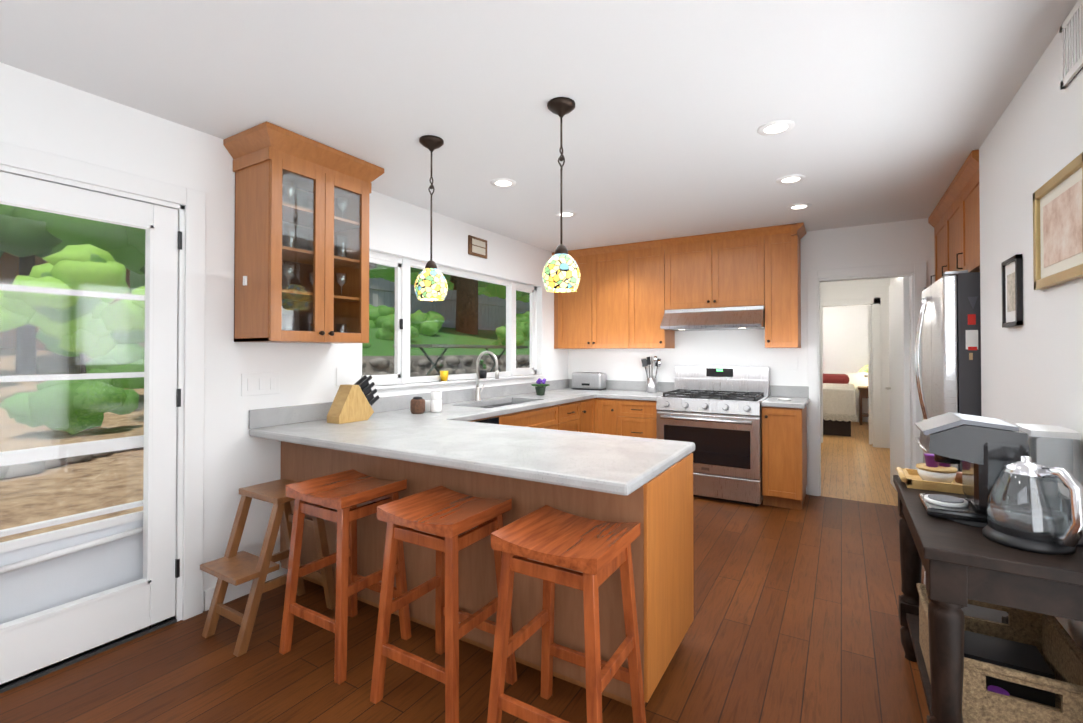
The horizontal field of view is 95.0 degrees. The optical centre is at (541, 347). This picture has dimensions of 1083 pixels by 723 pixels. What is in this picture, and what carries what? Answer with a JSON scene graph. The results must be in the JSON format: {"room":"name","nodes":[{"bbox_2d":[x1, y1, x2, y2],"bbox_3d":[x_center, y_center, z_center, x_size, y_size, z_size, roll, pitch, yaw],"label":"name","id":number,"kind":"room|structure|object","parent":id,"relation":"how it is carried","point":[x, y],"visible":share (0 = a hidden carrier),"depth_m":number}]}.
{"room":"kitchen","nodes":[
{"label":"kitchen","id":0,"kind":"room"},
{"bbox_2d":[0,62,567,610],"bbox_3d":[-1.545,0.130,3.071,0.140,2.490,7.280,0,-1,31],"label":"wall","id":1,"kind":"structure","parent":0,"point":[48,116],"depth_m":2.69},
{"bbox_2d":[0,172,181,688],"bbox_3d":[-2.084,0.328,2.175,0.146,2.047,0.824,0,-1,31],"label":"entry door","id":2,"kind":"structure","parent":1,"relation":"in","point":[71,593],"depth_m":2.27},
{"bbox_2d":[0,141,205,692],"bbox_3d":[-2.081,0.278,2.167,0.158,2.175,1.040,0,-1,31],"label":"door frame","id":3,"kind":"structure","parent":1,"relation":"attached to","point":[190,423],"depth_m":2.50},
{"bbox_2d":[204,562,282,610],"bbox_3d":[-1.640,1.319,2.754,0.014,0.105,0.420,0,-1,31],"label":"baseboard","id":4,"kind":"structure","parent":1,"relation":"attached to","point":[233,592],"depth_m":2.70},
{"bbox_2d":[241,372,278,395],"bbox_3d":[-1.603,0.209,2.828,0.009,0.125,0.211,0,-1,31],"label":"light switch","id":5,"kind":"object","parent":1,"relation":"attached to","point":[252,384],"depth_m":2.82},
{"bbox_2d":[223,121,383,343],"bbox_3d":[-1.345,-0.571,2.876,0.408,1.087,0.740,0,-1,31],"label":"upper cabinet","id":6,"kind":"object","parent":1,"relation":"attached to","point":[301,254],"visible":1,"depth_m":2.75},
{"bbox_2d":[336,368,345,385],"bbox_3d":[-1.327,0.197,3.286,0.006,0.120,0.075,0,-1,31],"label":"outlet","id":7,"kind":"object","parent":1,"relation":"attached to","point":[340,372],"depth_m":3.28},
{"bbox_2d":[249,379,568,426],"bbox_3d":[-0.648,0.421,4.394,0.019,0.105,3.798,0,-1,31],"label":"backsplash","id":8,"kind":"structure","parent":1,"relation":"attached to","point":[267,417],"depth_m":3.62},
{"bbox_2d":[361,251,543,389],"bbox_3d":[-0.666,-0.188,4.494,0.155,0.995,2.420,0,-1,31],"label":"window","id":9,"kind":"structure","parent":1,"relation":"in","point":[401,361],"depth_m":4.09},
{"bbox_2d":[440,371,447,380],"bbox_3d":[-0.821,0.243,4.186,0.072,0.085,0.072,0,-1,31],"label":"cup","id":10,"kind":"object","parent":9,"relation":"on","point":[443,375],"visible":1,"depth_m":4.16},
{"bbox_2d":[479,360,486,377],"bbox_3d":[-0.546,0.203,4.640,0.080,0.173,0.080,0,-1,31],"label":"potted plant","id":11,"kind":"object","parent":9,"relation":"on","point":[482,373],"visible":1,"depth_m":4.61},
{"bbox_2d":[468,235,486,258],"bbox_3d":[-0.578,-0.910,4.519,0.023,0.170,0.260,0,-1,31],"label":"frame","id":12,"kind":"object","parent":1,"relation":"attached to","point":[477,247],"visible":1,"depth_m":4.50},
{"bbox_2d":[0,422,929,722],"bbox_3d":[1.871,1.419,4.503,4.490,0.060,13.290,0,-1,31],"label":"floor","id":13,"kind":"structure","parent":0,"point":[796,616],"depth_m":2.18},
{"bbox_2d":[200,479,335,656],"bbox_3d":[-1.345,1.041,2.485,0.340,0.655,0.520,0,-1,31],"label":"step stool","id":14,"kind":"object","parent":13,"relation":"on","point":[233,566],"visible":0.75,"depth_m":2.37},
{"bbox_2d":[279,469,411,684],"bbox_3d":[-0.893,0.994,2.285,0.421,0.745,0.396,0,-1,31],"label":"stool","id":15,"kind":"object","parent":13,"relation":"on","point":[345,493],"visible":0.94,"depth_m":2.22},
{"bbox_2d":[370,486,516,722],"bbox_3d":[-0.380,0.991,1.974,0.421,0.745,0.396,0,-1,31],"label":"stool","id":16,"kind":"object","parent":13,"relation":"on","point":[445,516],"visible":0.9,"depth_m":1.90},
{"bbox_2d":[280,443,693,706],"bbox_3d":[-0.416,0.934,2.624,2.243,0.872,0.642,0,-1,31],"label":"base cabinet","id":17,"kind":"object","parent":13,"relation":"on","point":[662,554],"depth_m":2.06},
{"bbox_2d":[249,411,694,498],"bbox_3d":[-0.452,0.476,2.570,2.243,0.043,0.880,0,-1,31],"label":"countertop","id":18,"kind":"structure","parent":17,"relation":"on","point":[597,462],"depth_m":2.26},
{"bbox_2d":[327,375,379,423],"bbox_3d":[-1.171,0.320,3.128,0.115,0.279,0.328,0,-1,31],"label":"knife block","id":19,"kind":"object","parent":18,"relation":"on","point":[353,403],"visible":1,"depth_m":3.06},
{"bbox_2d":[377,387,604,418],"bbox_3d":[-0.147,0.497,4.593,0.669,0.043,2.938,0,-1,31],"label":"countertop","id":20,"kind":"structure","parent":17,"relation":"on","point":[472,408],"depth_m":4.15},
{"bbox_2d":[410,396,424,413],"bbox_3d":[-0.866,0.404,3.476,0.100,0.118,0.100,0,-1,31],"label":"jar","id":21,"kind":"object","parent":20,"relation":"on","point":[417,404],"visible":1,"depth_m":3.44},
{"bbox_2d":[425,391,441,412],"bbox_3d":[-0.786,0.391,3.579,0.171,0.147,0.079,-1,-1,44],"label":"cup","id":22,"kind":"object","parent":20,"relation":"on","point":[433,404],"visible":0.9,"depth_m":3.52},
{"bbox_2d":[531,378,549,394],"bbox_3d":[-0.009,0.394,4.967,0.188,0.169,0.186,0,-1,31],"label":"flower pot","id":23,"kind":"object","parent":20,"relation":"on","point":[540,388],"visible":1,"depth_m":4.93},
{"bbox_2d":[572,372,605,389],"bbox_3d":[0.536,0.388,5.717,0.400,0.197,0.173,0,-1,31],"label":"toaster","id":24,"kind":"object","parent":20,"relation":"on","point":[588,380],"visible":1,"depth_m":5.63},
{"bbox_2d":[473,415,504,422],"bbox_3d":[-0.746,0.944,3.606,0.661,0.872,0.697,0,-1,31],"label":"base cabinet","id":25,"kind":"object","parent":13,"relation":"on","point":[484,418],"depth_m":3.60},
{"bbox_2d":[517,423,536,426],"bbox_3d":[-0.355,1.059,4.254,0.659,0.655,0.928,0,-1,31],"label":"base cabinet","id":26,"kind":"object","parent":13,"relation":"on","point":[518,424],"depth_m":4.03},
{"bbox_2d":[497,399,580,430],"bbox_3d":[0.006,0.957,4.852,0.659,0.872,0.467,0,-1,31],"label":"base cabinet","id":27,"kind":"object","parent":13,"relation":"on","point":[567,416],"depth_m":4.43},
{"bbox_2d":[487,505,645,722],"bbox_3d":[0.091,0.988,1.690,0.421,0.745,0.396,0,-1,31],"label":"stool","id":28,"kind":"object","parent":13,"relation":"on","point":[597,553],"visible":1,"depth_m":1.63},
{"bbox_2d":[581,395,596,430],"bbox_3d":[0.200,0.960,5.148,0.684,0.872,0.365,0,-1,31],"label":"base cabinet","id":29,"kind":"object","parent":13,"relation":"on","point":[588,406],"depth_m":5.03},
{"bbox_2d":[597,395,616,434],"bbox_3d":[0.801,0.962,5.317,0.260,0.872,0.710,0,-1,31],"label":"base cabinet","id":30,"kind":"object","parent":13,"relation":"on","point":[606,408],"depth_m":5.07},
{"bbox_2d":[617,399,656,438],"bbox_3d":[1.082,0.960,5.183,0.476,0.872,0.648,0,-1,31],"label":"base cabinet","id":31,"kind":"object","parent":13,"relation":"on","point":[634,416],"depth_m":4.89},
{"bbox_2d":[585,391,674,398],"bbox_3d":[0.942,0.504,5.267,0.798,0.043,0.658,0,-1,31],"label":"countertop","id":32,"kind":"structure","parent":31,"relation":"on","point":[608,394],"depth_m":5.04},
{"bbox_2d":[641,356,660,392],"bbox_3d":[1.182,0.286,5.323,0.213,0.391,0.167,0,-1,31],"label":"utensil crock","id":33,"kind":"object","parent":32,"relation":"on","point":[652,384],"visible":1,"depth_m":5.28},
{"bbox_2d":[656,366,768,505],"bbox_3d":[1.643,0.792,4.760,0.910,1.200,0.739,0,-1,31],"label":"range","id":34,"kind":"object","parent":13,"relation":"on","point":[713,414],"visible":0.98,"depth_m":4.49},
{"bbox_2d":[762,407,806,509],"bbox_3d":[2.209,0.953,4.501,0.314,0.872,0.648,0,-1,31],"label":"base cabinet","id":35,"kind":"object","parent":13,"relation":"on","point":[784,429],"depth_m":4.24},
{"bbox_2d":[761,395,808,406],"bbox_3d":[2.215,0.496,4.497,0.334,0.043,0.658,0,-1,31],"label":"countertop","id":36,"kind":"structure","parent":35,"relation":"on","point":[772,401],"depth_m":4.30},
{"bbox_2d":[777,398,790,400],"bbox_3d":[2.173,0.466,4.442,0.120,0.014,0.120,0,-1,31],"label":"spoon rest","id":37,"kind":"object","parent":36,"relation":"on","point":[786,399],"visible":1,"depth_m":4.42},
{"bbox_2d":[823,373,856,436],"bbox_3d":[4.821,0.971,9.066,1.554,0.930,1.997,0,-1,31],"label":"bed","id":38,"kind":"object","parent":13,"relation":"on","point":[839,404],"visible":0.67,"depth_m":7.99},
{"bbox_2d":[858,386,868,424],"bbox_3d":[6.190,1.093,9.222,0.520,0.690,0.450,0,-1,31],"label":"nightstand","id":39,"kind":"object","parent":13,"relation":"on","point":[863,392],"visible":0.48,"depth_m":9.16},
{"bbox_2d":[859,365,867,386],"bbox_3d":[6.154,0.522,9.245,0.430,0.450,0.430,0,-1,31],"label":"table lamp","id":40,"kind":"object","parent":39,"relation":"on","point":[864,369],"visible":0.21,"depth_m":9.21},
{"bbox_2d":[914,270,980,471],"bbox_3d":[2.904,0.467,3.086,0.926,1.815,0.914,0,-1,31],"label":"fridge","id":41,"kind":"object","parent":13,"relation":"on","point":[948,331],"visible":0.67,"depth_m":2.88},
{"bbox_2d":[924,579,1007,622],"bbox_3d":[1.937,1.216,2.251,0.305,0.300,0.220,0,-1,31],"label":"space heater","id":42,"kind":"object","parent":13,"relation":"on","point":[983,613],"visible":0.04,"depth_m":2.14},
{"bbox_2d":[893,475,1082,722],"bbox_3d":[1.544,0.968,1.726,0.450,0.785,0.990,0,-1,31],"label":"console table","id":43,"kind":"object","parent":13,"relation":"on","point":[962,563],"visible":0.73,"depth_m":1.41},
{"bbox_2d":[896,453,963,493],"bbox_3d":[1.667,0.513,2.080,0.281,0.132,0.235,0,-1,31],"label":"tray","id":44,"kind":"object","parent":43,"relation":"on","point":[930,474],"visible":0.77,"depth_m":2.03},
{"bbox_2d":[945,518,987,527],"bbox_3d":[1.486,0.573,1.706,0.250,0.004,0.325,0,-1,31],"label":"placemat","id":45,"kind":"object","parent":43,"relation":"on","point":[976,524],"visible":0.06,"depth_m":1.61},
{"bbox_2d":[915,412,1029,523],"bbox_3d":[1.463,0.404,1.704,0.270,0.333,0.240,0,-1,31],"label":"coffee maker","id":46,"kind":"object","parent":45,"relation":"on","point":[983,449],"visible":0.77,"depth_m":1.62},
{"bbox_2d":[916,583,1082,722],"bbox_3d":[1.491,1.032,1.620,0.379,0.228,0.540,0,-1,31],"label":"basket","id":47,"kind":"object","parent":43,"relation":"on","point":[1023,666],"visible":0.69,"depth_m":1.59},
{"bbox_2d":[982,456,1082,554],"bbox_3d":[1.419,0.446,1.448,0.196,0.252,0.230,0,-1,31],"label":"kettle","id":48,"kind":"object","parent":43,"relation":"on","point":[1033,527],"visible":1,"depth_m":1.40},
{"bbox_2d":[1015,424,1080,523],"bbox_3d":[1.694,0.422,1.677,0.128,0.305,0.237,0,-1,31],"label":"water pitcher","id":49,"kind":"object","parent":43,"relation":"on","point":[1035,432],"visible":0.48,"depth_m":1.61},
{"bbox_2d":[0,0,1077,252],"bbox_3d":[1.871,-1.115,4.529,4.490,0.130,13.290,0,-1,31],"label":"ceiling","id":50,"kind":"structure","parent":0,"point":[892,110],"depth_m":2.17},
{"bbox_2d":[414,135,447,300],"bbox_3d":[-0.595,-0.687,2.680,0.176,0.862,0.176,0,-1,31],"label":"pendant light","id":51,"kind":"object","parent":50,"relation":"hanging from","point":[430,283],"visible":1,"depth_m":2.63},
{"bbox_2d":[490,178,515,187],"bbox_3d":[-0.258,-1.110,3.357,0.174,0.006,0.174,0,-1,22],"label":"recessed light","id":52,"kind":"object","parent":50,"relation":"in","point":[502,182],"depth_m":3.34},
{"bbox_2d":[542,97,580,291],"bbox_3d":[0.092,-0.692,2.288,0.176,0.862,0.176,0,-1,31],"label":"pendant light","id":53,"kind":"object","parent":50,"relation":"hanging from","point":[561,272],"visible":1,"depth_m":2.24},
{"bbox_2d":[555,211,575,217],"bbox_3d":[0.203,-1.102,4.119,0.174,0.006,0.174,0,-1,22],"label":"recessed light","id":54,"kind":"object","parent":50,"relation":"in","point":[564,213],"depth_m":4.11},
{"bbox_2d":[757,120,794,135],"bbox_3d":[1.197,-1.118,2.536,0.174,0.006,0.174,0,-1,22],"label":"recessed light","id":55,"kind":"object","parent":50,"relation":"in","point":[776,126],"depth_m":2.52},
{"bbox_2d":[776,174,805,183],"bbox_3d":[1.652,-1.110,3.288,0.174,0.006,0.174,0,-1,22],"label":"recessed light","id":56,"kind":"object","parent":50,"relation":"in","point":[790,178],"depth_m":3.28},
{"bbox_2d":[787,203,810,209],"bbox_3d":[2.025,-1.104,3.904,0.174,0.006,0.174,0,-1,22],"label":"recessed light","id":57,"kind":"object","parent":50,"relation":"in","point":[801,205],"depth_m":3.89},
{"bbox_2d":[568,218,934,493],"bbox_3d":[2.224,0.149,4.964,4.350,2.490,0.140,0,-1,31],"label":"wall","id":58,"kind":"structure","parent":0,"point":[902,242],"depth_m":4.79},
{"bbox_2d":[552,243,635,348],"bbox_3d":[0.651,-0.535,5.632,0.970,1.102,0.353,0,-1,31],"label":"upper cabinet","id":59,"kind":"object","parent":58,"relation":"attached to","point":[624,296],"depth_m":5.44},
{"bbox_2d":[636,238,674,348],"bbox_3d":[1.182,-0.538,5.311,0.499,1.102,0.353,0,-1,31],"label":"upper cabinet","id":60,"kind":"object","parent":58,"relation":"attached to","point":[654,258],"depth_m":5.13},
{"bbox_2d":[569,379,808,398],"bbox_3d":[1.431,0.430,5.346,2.554,0.105,0.018,0,-1,31],"label":"backsplash","id":61,"kind":"structure","parent":58,"relation":"attached to","point":[611,385],"depth_m":5.41},
{"bbox_2d":[660,306,764,330],"bbox_3d":[1.702,-0.276,4.894,0.923,0.206,0.523,0,-1,31],"label":"range hood","id":62,"kind":"object","parent":58,"relation":"attached to","point":[735,318],"visible":0.96,"depth_m":4.73},
{"bbox_2d":[672,227,767,309],"bbox_3d":[1.747,-0.737,4.972,0.935,0.712,0.353,0,-1,31],"label":"upper cabinet","id":63,"kind":"object","parent":58,"relation":"attached to","point":[721,269],"depth_m":4.79},
{"bbox_2d":[764,223,803,347],"bbox_3d":[2.240,-0.545,4.671,0.332,1.102,0.353,0,-1,31],"label":"upper cabinet","id":64,"kind":"object","parent":58,"relation":"attached to","point":[782,254],"depth_m":4.51},
{"bbox_2d":[807,262,926,495],"bbox_3d":[2.938,0.332,4.519,0.900,2.115,0.158,0,-1,31],"label":"trim","id":65,"kind":"structure","parent":58,"relation":"attached to","point":[916,273],"depth_m":4.62},
{"bbox_2d":[885,277,910,490],"bbox_3d":[3.397,0.376,4.752,0.148,2.008,0.701,0,-1,31],"label":"hall door","id":66,"kind":"structure","parent":58,"relation":"in","point":[898,388],"depth_m":4.61},
{"bbox_2d":[820,278,887,447],"bbox_3d":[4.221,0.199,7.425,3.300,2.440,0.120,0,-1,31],"label":"wall","id":67,"kind":"structure","parent":0,"point":[845,338],"depth_m":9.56},
{"bbox_2d":[820,298,881,447],"bbox_3d":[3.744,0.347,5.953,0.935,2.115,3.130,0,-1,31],"label":"trim","id":68,"kind":"structure","parent":67,"relation":"attached to","point":[876,373],"depth_m":7.03},
{"bbox_2d":[864,306,872,444],"bbox_3d":[4.914,0.404,7.442,0.120,2.008,0.621,0,-1,31],"label":"bedroom door","id":69,"kind":"structure","parent":67,"relation":"in","point":[869,375],"depth_m":7.18},
{"bbox_2d":[888,277,910,447],"bbox_3d":[4.153,0.181,5.631,0.120,2.440,3.000,0,-1,31],"label":"wall","id":70,"kind":"structure","parent":0,"point":[890,280],"depth_m":6.95},
{"bbox_2d":[979,29,1082,650],"bbox_3d":[1.110,0.102,0.408,0.140,2.490,5.470,0,-1,31],"label":"wall","id":71,"kind":"structure","parent":0,"point":[1032,369],"depth_m":1.96},
{"bbox_2d":[932,205,943,281],"bbox_3d":[3.476,-0.782,3.779,0.688,0.647,0.603,0,-1,31],"label":"upper cabinet","id":72,"kind":"object","parent":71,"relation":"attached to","point":[939,269],"depth_m":4.09},
{"bbox_2d":[940,181,955,271],"bbox_3d":[3.204,-0.787,3.331,0.688,0.647,0.674,0,-1,31],"label":"upper cabinet","id":73,"kind":"object","parent":71,"relation":"attached to","point":[954,219],"depth_m":3.65},
{"bbox_2d":[956,149,979,272],"bbox_3d":[2.929,-0.791,2.876,0.688,0.647,0.617,0,-1,31],"label":"upper cabinet","id":74,"kind":"object","parent":71,"relation":"attached to","point":[967,185],"depth_m":3.08},
{"bbox_2d":[1001,254,1022,326],"bbox_3d":[2.116,-0.246,2.234,0.020,0.305,0.230,0,-1,31],"label":"framed picture","id":75,"kind":"object","parent":71,"relation":"attached to","point":[1012,290],"visible":1,"depth_m":2.22},
{"bbox_2d":[1033,152,1082,289],"bbox_3d":[1.801,-0.414,1.719,0.025,0.380,0.500,0,-1,31],"label":"framed picture","id":76,"kind":"object","parent":71,"relation":"attached to","point":[1057,228],"visible":1,"depth_m":1.73},
{"bbox_2d":[1060,0,1082,89],"bbox_3d":[1.685,-1.004,1.521,0.012,0.215,0.470,0,-1,31],"label":"air vent","id":77,"kind":"object","parent":71,"relation":"in","point":[1071,47],"visible":1,"depth_m":1.64},
{"label":"outside","id":78,"kind":"structure","parent":0,"visible":0},
{"bbox_2d":[0,327,529,541],"bbox_3d":[-16.640,-0.968,13.061,36.000,5.210,65.050,0,-1,31],"label":"ground","id":79,"kind":"structure","parent":78,"point":[439,337],"depth_m":6.71},
{"bbox_2d":[0,252,129,350],"bbox_3d":[-21.951,-1.996,15.671,14.000,5.000,0.200,0,-1,-29],"label":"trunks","id":80,"kind":"object","parent":79,"relation":"on","point":[6,272],"depth_m":17.41},
{"bbox_2d":[0,204,477,374],"bbox_3d":[-11.021,-4.335,11.453,24.274,12.312,29.932,0,-1,31],"label":"trees","id":81,"kind":"object","parent":79,"relation":"on","point":[466,308],"depth_m":11.30},
{"bbox_2d":[0,266,529,434],"bbox_3d":[-8.372,-0.155,10.516,15.022,3.999,19.223,0,-1,31],"label":"shrubs","id":82,"kind":"object","parent":79,"relation":"on","point":[423,318],"depth_m":8.98},
{"bbox_2d":[0,354,529,478],"bbox_3d":[-6.214,0.936,11.552,13.602,1.582,17.104,0,-1,31],"label":"stones","id":83,"kind":"object","parent":79,"relation":"on","point":[521,359],"depth_m":6.43},
{"bbox_2d":[369,278,529,329],"bbox_3d":[0.400,-0.668,15.473,0.060,1.240,17.222,0,-1,31],"label":"fence","id":84,"kind":"object","parent":79,"relation":"on","point":[487,303],"depth_m":11.32},
{"bbox_2d":[393,344,527,375],"bbox_3d":[-0.933,0.208,6.265,0.600,0.460,1.900,0,-1,31],"label":"picnic table","id":85,"kind":"object","parent":79,"relation":"on","point":[486,347],"depth_m":5.83},
{"bbox_2d":[130,264,529,296],"bbox_3d":[-15.312,-7.001,15.213,29.890,19.000,90.000,0,-1,31],"label":"foliage","id":86,"kind":"object","parent":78,"point":[137,282],"depth_m":29.71}
]}

